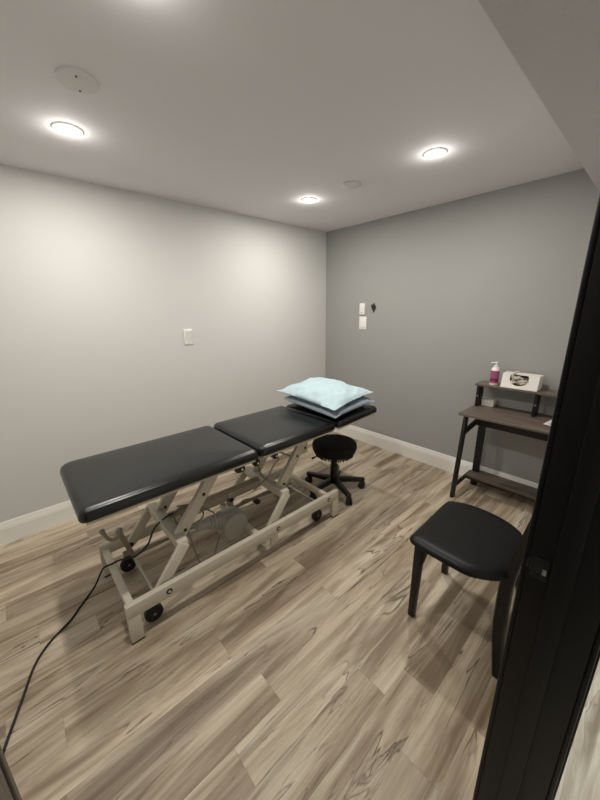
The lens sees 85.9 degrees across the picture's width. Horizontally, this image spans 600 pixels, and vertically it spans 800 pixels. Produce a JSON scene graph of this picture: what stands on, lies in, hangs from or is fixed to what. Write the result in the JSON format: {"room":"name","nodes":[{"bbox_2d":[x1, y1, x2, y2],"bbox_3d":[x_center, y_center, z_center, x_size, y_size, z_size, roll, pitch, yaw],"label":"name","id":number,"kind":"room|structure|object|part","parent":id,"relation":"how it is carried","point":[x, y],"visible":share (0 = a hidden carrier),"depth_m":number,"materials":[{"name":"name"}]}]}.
{"room":"examination room","nodes":[
{"label":"examination room","id":0,"kind":"room"},
{"bbox_2d":[0,164,325,522],"bbox_3d":[-0.959,-0.418,2.741,3.514,2.245,0.100,-15,21,-40],"label":"wall","id":1,"kind":"structure","parent":0,"point":[101,286],"depth_m":2.36,"materials":[{"name":"white paint"}]},
{"bbox_2d":[0,500,76,545],"bbox_3d":[-0.912,0.602,2.980,3.300,0.150,0.014,-15,21,-40],"label":"baseboard","id":2,"kind":"structure","parent":1,"relation":"attached to","point":[11,530],"depth_m":2.20,"materials":[{"name":"white paint"}]},
{"bbox_2d":[183,329,192,344],"bbox_3d":[-0.919,-0.521,2.664,0.074,0.124,0.024,-15,21,-40],"label":"light switch","id":3,"kind":"object","parent":1,"relation":"attached to","point":[188,336],"visible":1,"depth_m":2.66,"materials":[{"name":"white plastic"}]},
{"bbox_2d":[0,0,583,231],"bbox_3d":[0.398,-1.136,0.968,3.514,0.060,4.185,-15,21,-40],"label":"ceiling","id":4,"kind":"structure","parent":0,"point":[253,108],"depth_m":1.30,"materials":[{"name":"white paint"}]},
{"bbox_2d":[51,122,83,136],"bbox_3d":[-1.047,-1.217,1.452,0.120,0.006,0.120,-15,21,-40],"label":"recessed light","id":5,"kind":"object","parent":4,"relation":"in","point":[67,129],"visible":1,"depth_m":1.45,"materials":[{"name":"white plastic"}]},
{"bbox_2d":[55,67,98,94],"bbox_3d":[-0.791,-1.131,1.146,0.132,0.014,0.132,-15,21,-40],"label":"cover plate","id":6,"kind":"object","parent":4,"relation":"attached to","point":[76,80],"visible":1,"depth_m":1.13,"materials":[{"name":"plastic"}]},
{"bbox_2d":[301,197,316,202],"bbox_3d":[0.068,-1.510,2.435,0.120,0.006,0.120,-15,21,-40],"label":"recessed light","id":7,"kind":"object","parent":4,"relation":"in","point":[307,199],"visible":1,"depth_m":2.43,"materials":[{"name":"white plastic"}]},
{"bbox_2d":[342,180,360,188],"bbox_3d":[0.342,-1.422,2.139,0.124,0.023,0.124,-15,21,-40],"label":"smoke detector","id":8,"kind":"object","parent":4,"relation":"attached to","point":[353,184],"visible":1,"depth_m":2.11,"materials":[{"name":"plastic"}]},
{"bbox_2d":[423,148,446,158],"bbox_3d":[0.723,-1.319,1.725,0.120,0.006,0.120,-15,21,-40],"label":"recessed light","id":9,"kind":"object","parent":4,"relation":"in","point":[433,153],"visible":1,"depth_m":1.72,"materials":[{"name":"white plastic"}]},
{"bbox_2d":[0,431,599,799],"bbox_3d":[0.430,1.083,1.593,3.514,0.060,4.185,-15,21,-40],"label":"floor","id":10,"kind":"structure","parent":0,"point":[298,667],"depth_m":1.38,"materials":[{"name":"beige laminate"}]},
{"bbox_2d":[2,512,173,752],"bbox_3d":[-1.006,0.960,1.293,0.393,0.386,1.244,3,16,12],"label":"power cord","id":11,"kind":"object","parent":10,"relation":"on","point":[158,523],"visible":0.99,"depth_m":1.49,"materials":[{"name":"black rubber"}]},
{"bbox_2d":[60,403,376,644],"bbox_3d":[-0.301,0.529,2.139,1.952,0.730,0.600,-15,21,-40],"label":"table","id":12,"kind":"object","parent":10,"relation":"on","point":[101,486],"visible":0.96,"depth_m":1.77,"materials":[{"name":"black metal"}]},
{"bbox_3d":[-0.987,0.689,1.678,0.105,0.111,0.089,-15,21,-40],"label":"lever handle","id":13,"kind":"part","parent":12,"relation":"part of","materials":[{"name":"beige metal"}]},
{"bbox_3d":[-0.969,0.786,1.784,0.071,0.190,0.024,-15,21,-40],"label":"caster lever","id":14,"kind":"part","parent":12,"relation":"part of","materials":[{"name":"beige metal"}]},
{"bbox_3d":[-0.929,0.727,1.890,0.189,0.221,0.024,-15,21,-40],"label":"lift arm","id":15,"kind":"part","parent":12,"relation":"part of"},
{"bbox_2d":[60,426,257,523],"bbox_3d":[-0.723,0.316,1.695,0.837,0.060,0.585,-15,21,-40],"label":"cushion","id":16,"kind":"object","parent":12,"relation":"on","point":[101,486],"depth_m":1.56,"materials":[{"name":"black leather"}]},
{"bbox_3d":[-0.725,0.483,1.889,0.294,0.351,0.026,-15,21,-40],"label":"lift arm","id":17,"kind":"part","parent":12,"relation":"part of"},
{"bbox_3d":[-0.723,0.353,1.706,0.793,0.018,0.555,-15,21,-40],"label":"frame","id":18,"kind":"part","parent":12,"relation":"part of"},
{"bbox_3d":[-0.624,0.814,1.566,0.189,0.221,0.024,-15,21,-40],"label":"lift arm","id":19,"kind":"part","parent":12,"relation":"part of"},
{"bbox_3d":[-0.601,0.706,2.240,1.397,0.067,0.030,-15,21,-40],"label":"rail","id":20,"kind":"part","parent":12,"relation":"part of","materials":[{"name":"beige metal"}]},
{"bbox_3d":[-0.540,0.536,1.692,0.294,0.351,0.026,-15,21,-40],"label":"lift arm","id":21,"kind":"part","parent":12,"relation":"part of"},
{"bbox_3d":[-0.251,0.805,1.868,1.397,0.067,0.030,-15,21,-40],"label":"rail","id":22,"kind":"part","parent":12,"relation":"part of","materials":[{"name":"beige metal"}]},
{"bbox_3d":[-0.441,0.600,2.316,0.189,0.221,0.024,-15,21,-40],"label":"lift arm","id":23,"kind":"part","parent":12,"relation":"part of"},
{"bbox_3d":[-0.236,0.356,2.314,0.294,0.351,0.026,-15,21,-40],"label":"lift arm","id":24,"kind":"part","parent":12,"relation":"part of"},
{"bbox_2d":[213,406,334,455],"bbox_3d":[-0.178,0.173,2.170,0.623,0.062,0.585,-15,21,-40],"label":"cushion","id":25,"kind":"object","parent":12,"relation":"on","point":[273,431],"depth_m":2.06,"materials":[{"name":"black leather"}]},
{"bbox_3d":[-0.136,0.687,1.991,0.189,0.221,0.024,-15,21,-40],"label":"lift arm","id":26,"kind":"part","parent":12,"relation":"part of"},
{"bbox_3d":[-0.051,0.409,2.118,0.294,0.351,0.026,-15,21,-40],"label":"lift arm","id":27,"kind":"part","parent":12,"relation":"part of"},
{"bbox_3d":[-0.177,0.211,2.180,0.579,0.018,0.555,-15,21,-40],"label":"frame","id":28,"kind":"part","parent":12,"relation":"part of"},
{"bbox_2d":[283,395,374,417],"bbox_3d":[0.215,-0.011,2.497,0.540,0.098,0.635,-15,21,-40],"label":"pillow","id":29,"kind":"object","parent":12,"relation":"on","point":[363,400],"visible":0.34,"depth_m":2.32,"materials":[{"name":"blue fabric"}]},
{"bbox_2d":[277,377,371,410],"bbox_3d":[0.184,-0.082,2.488,0.550,0.125,0.718,-15,21,-40],"label":"pillow","id":30,"kind":"object","parent":29,"relation":"on","point":[332,394],"visible":1,"depth_m":2.34,"materials":[{"name":"teal fabric"}]},
{"bbox_2d":[286,403,376,427],"bbox_3d":[0.237,0.064,2.530,0.473,0.064,0.585,-15,21,-40],"label":"cushion","id":31,"kind":"object","parent":12,"relation":"on","point":[353,416],"depth_m":2.34,"materials":[{"name":"black leather"}]},
{"bbox_3d":[0.237,0.094,2.539,0.414,0.034,0.555,-15,21,-40],"label":"frame","id":32,"kind":"part","parent":12,"relation":"part of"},
{"bbox_2d":[305,434,364,504],"bbox_3d":[0.261,0.540,2.610,0.494,0.437,0.515,-15,21,-40],"label":"stool","id":33,"kind":"object","parent":10,"relation":"on","point":[334,448],"visible":0.97,"depth_m":2.54,"materials":[{"name":"black plastic"}]},
{"bbox_3d":[0.160,0.639,2.732,0.233,0.052,0.048,9,18,31],"label":"star leg","id":34,"kind":"part","parent":33,"relation":"part of","materials":[{"name":"black plastic"}]},
{"bbox_3d":[0.175,0.685,2.571,0.234,0.052,0.048,-15,21,-40],"label":"star leg","id":35,"kind":"part","parent":33,"relation":"part of","materials":[{"name":"black plastic"}]},
{"bbox_3d":[0.276,0.373,2.580,0.356,0.099,0.356,-15,21,-40],"label":"seat","id":36,"kind":"part","parent":33,"relation":"part of","materials":[{"name":"black fabric"}]},
{"bbox_3d":[0.333,0.692,2.535,0.048,0.052,0.233,-7,17,-21],"label":"star leg","id":37,"kind":"part","parent":33,"relation":"part of","materials":[{"name":"black plastic"}]},
{"bbox_3d":[0.420,0.653,2.670,0.233,0.052,0.048,-2,16,-4],"label":"star leg","id":38,"kind":"part","parent":33,"relation":"part of","materials":[{"name":"black plastic"}]},
{"bbox_2d":[408,501,530,678],"bbox_3d":[0.806,0.649,1.452,0.485,0.840,0.474,-15,21,-40],"label":"chair","id":39,"kind":"object","parent":10,"relation":"on","point":[475,542],"visible":0.77,"depth_m":1.39,"materials":[{"name":"black leather"}]},
{"bbox_3d":[0.549,0.852,1.520,0.038,0.421,0.042,-15,21,-40],"label":"leg","id":40,"kind":"part","parent":39,"relation":"part of","materials":[{"name":"black wood"}]},
{"bbox_3d":[0.818,0.780,1.762,0.045,0.421,0.045,-15,21,-40],"label":"leg","id":41,"kind":"part","parent":39,"relation":"part of","materials":[{"name":"black wood"}]},
{"bbox_3d":[0.786,0.623,1.467,0.485,0.047,0.415,-15,21,-40],"label":"seat","id":42,"kind":"part","parent":39,"relation":"part of","materials":[{"name":"black leather"}]},
{"bbox_3d":[0.827,0.711,1.233,0.120,0.840,0.110,-15,21,-40],"label":"leg","id":43,"kind":"part","parent":39,"relation":"part of","materials":[{"name":"black wood"}]},
{"bbox_2d":[449,380,557,501],"bbox_3d":[1.568,0.376,2.305,0.398,0.886,0.743,-15,21,-40],"label":"desk","id":44,"kind":"object","parent":10,"relation":"on","point":[515,421],"visible":0.65,"depth_m":2.40,"materials":[{"name":"brown wood"}]},
{"bbox_3d":[1.233,0.432,2.493,0.123,0.687,0.024,-15,21,-40],"label":"leg","id":45,"kind":"part","parent":44,"relation":"part of","materials":[{"name":"black metal"}]},
{"bbox_3d":[1.341,0.640,2.651,0.315,0.026,0.020,-15,21,-40],"label":"rail","id":46,"kind":"part","parent":44,"relation":"part of","materials":[{"name":"black metal"}]},
{"bbox_3d":[1.470,0.386,2.643,0.035,0.682,0.048,-15,21,-40],"label":"leg","id":47,"kind":"part","parent":44,"relation":"part of","materials":[{"name":"black metal"}]},
{"bbox_2d":[481,398,496,406],"bbox_3d":[1.486,0.017,2.535,0.070,0.050,0.090,-15,21,-40],"label":"box","id":48,"kind":"object","parent":44,"relation":"on","point":[490,402],"visible":1,"depth_m":2.52,"materials":[{"name":"white cardboard"}]},
{"bbox_3d":[1.486,0.000,2.530,0.070,0.014,0.090,-15,21,-40],"label":"box lid","id":49,"kind":"part","parent":48,"relation":"part of","materials":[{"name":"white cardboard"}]},
{"bbox_2d":[489,362,499,384],"bbox_3d":[1.454,-0.198,2.399,0.058,0.172,0.058,-8,17,-25],"label":"lotion bottle","id":50,"kind":"object","parent":44,"relation":"on","point":[495,371],"visible":1,"depth_m":2.38,"materials":[{"name":"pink plastic"}]},
{"bbox_3d":[1.603,0.698,2.424,0.016,0.021,0.672,-15,21,-40],"label":"shelf rail","id":51,"kind":"part","parent":44,"relation":"part of","materials":[{"name":"brown wood"}]},
{"bbox_2d":[466,470,536,499],"bbox_3d":[1.655,0.668,2.455,0.160,0.016,0.689,-15,21,-40],"label":"shelf","id":52,"kind":"object","parent":44,"relation":"attached to","point":[527,492],"depth_m":2.50,"materials":[{"name":"brown wood"}]},
{"bbox_2d":[475,380,557,397],"bbox_3d":[1.652,-0.065,2.261,0.160,0.016,0.737,-15,21,-40],"label":"shelf","id":53,"kind":"object","parent":44,"relation":"attached to","point":[545,392],"depth_m":2.26,"materials":[{"name":"brown wood"}]},
{"bbox_2d":[500,371,543,391],"bbox_3d":[1.585,-0.148,2.303,0.118,0.124,0.225,-15,21,-40],"label":"tissue box","id":54,"kind":"object","parent":44,"relation":"on","point":[516,380],"visible":1,"depth_m":2.27,"materials":[{"name":"white cardboard"}]},
{"bbox_2d":[325,169,598,483],"bbox_3d":[1.677,-0.355,2.381,0.100,2.245,3.985,-15,21,-40],"label":"wall","id":55,"kind":"structure","parent":0,"point":[459,287],"depth_m":2.63,"materials":[{"name":"grey paint"}]},
{"bbox_2d":[359,303,365,314],"bbox_3d":[0.640,-0.934,3.303,0.025,0.112,0.064,-15,21,-40],"label":"wall thermostat","id":56,"kind":"object","parent":55,"relation":"attached to","point":[362,308],"visible":1,"depth_m":3.29,"materials":[{"name":"white plastic"}]},
{"bbox_2d":[359,316,366,329],"bbox_3d":[0.649,-0.799,3.341,0.014,0.132,0.090,-15,21,-40],"label":"light switch","id":57,"kind":"object","parent":55,"relation":"attached to","point":[362,319],"visible":1,"depth_m":3.33,"materials":[{"name":"white plastic"}]},
{"bbox_2d":[333,425,537,487],"bbox_3d":[1.163,0.525,3.146,0.014,0.150,2.537,-15,21,-40],"label":"baseboard","id":58,"kind":"structure","parent":55,"relation":"attached to","point":[445,462],"depth_m":3.15,"materials":[{"name":"white paint"}]},
{"bbox_3d":[0.821,0.090,0.848,3.314,2.245,0.123,-15,21,-40],"label":"wall","id":59,"kind":"structure","parent":0,"visible":0},
{"bbox_2d":[0,745,21,799],"bbox_3d":[-0.406,0.343,0.394,0.764,2.022,0.103,11,20,36],"label":"door frame","id":60,"kind":"structure","parent":59,"relation":"attached to","point":[8,788],"depth_m":0.69,"materials":[{"name":"brown"}]},
{"bbox_2d":[472,193,599,799],"bbox_3d":[0.239,0.305,0.357,0.947,2.112,0.161,-15,21,-40],"label":"door","id":61,"kind":"structure","parent":59,"relation":"in","point":[551,655],"depth_m":0.67,"materials":[{"name":"black paint"}]},
{"bbox_3d":[0.508,0.358,0.690,0.006,0.052,0.039,-12,19,-35],"label":"strike plate","id":62,"kind":"part","parent":61,"relation":"part of","materials":[{"name":"black plastic"}]},
{"bbox_3d":[0.614,0.234,0.590,0.065,2.112,0.017,-15,21,-40],"label":"casing","id":63,"kind":"part","parent":61,"relation":"part of","materials":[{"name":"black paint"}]},
{"bbox_2d":[478,0,599,192],"bbox_3d":[0.664,-0.952,0.718,3.314,0.165,0.302,-15,21,-40],"label":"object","id":64,"kind":"structure","parent":59,"relation":"attached to","point":[555,44],"depth_m":0.85,"materials":[{"name":"paint"}]}
]}

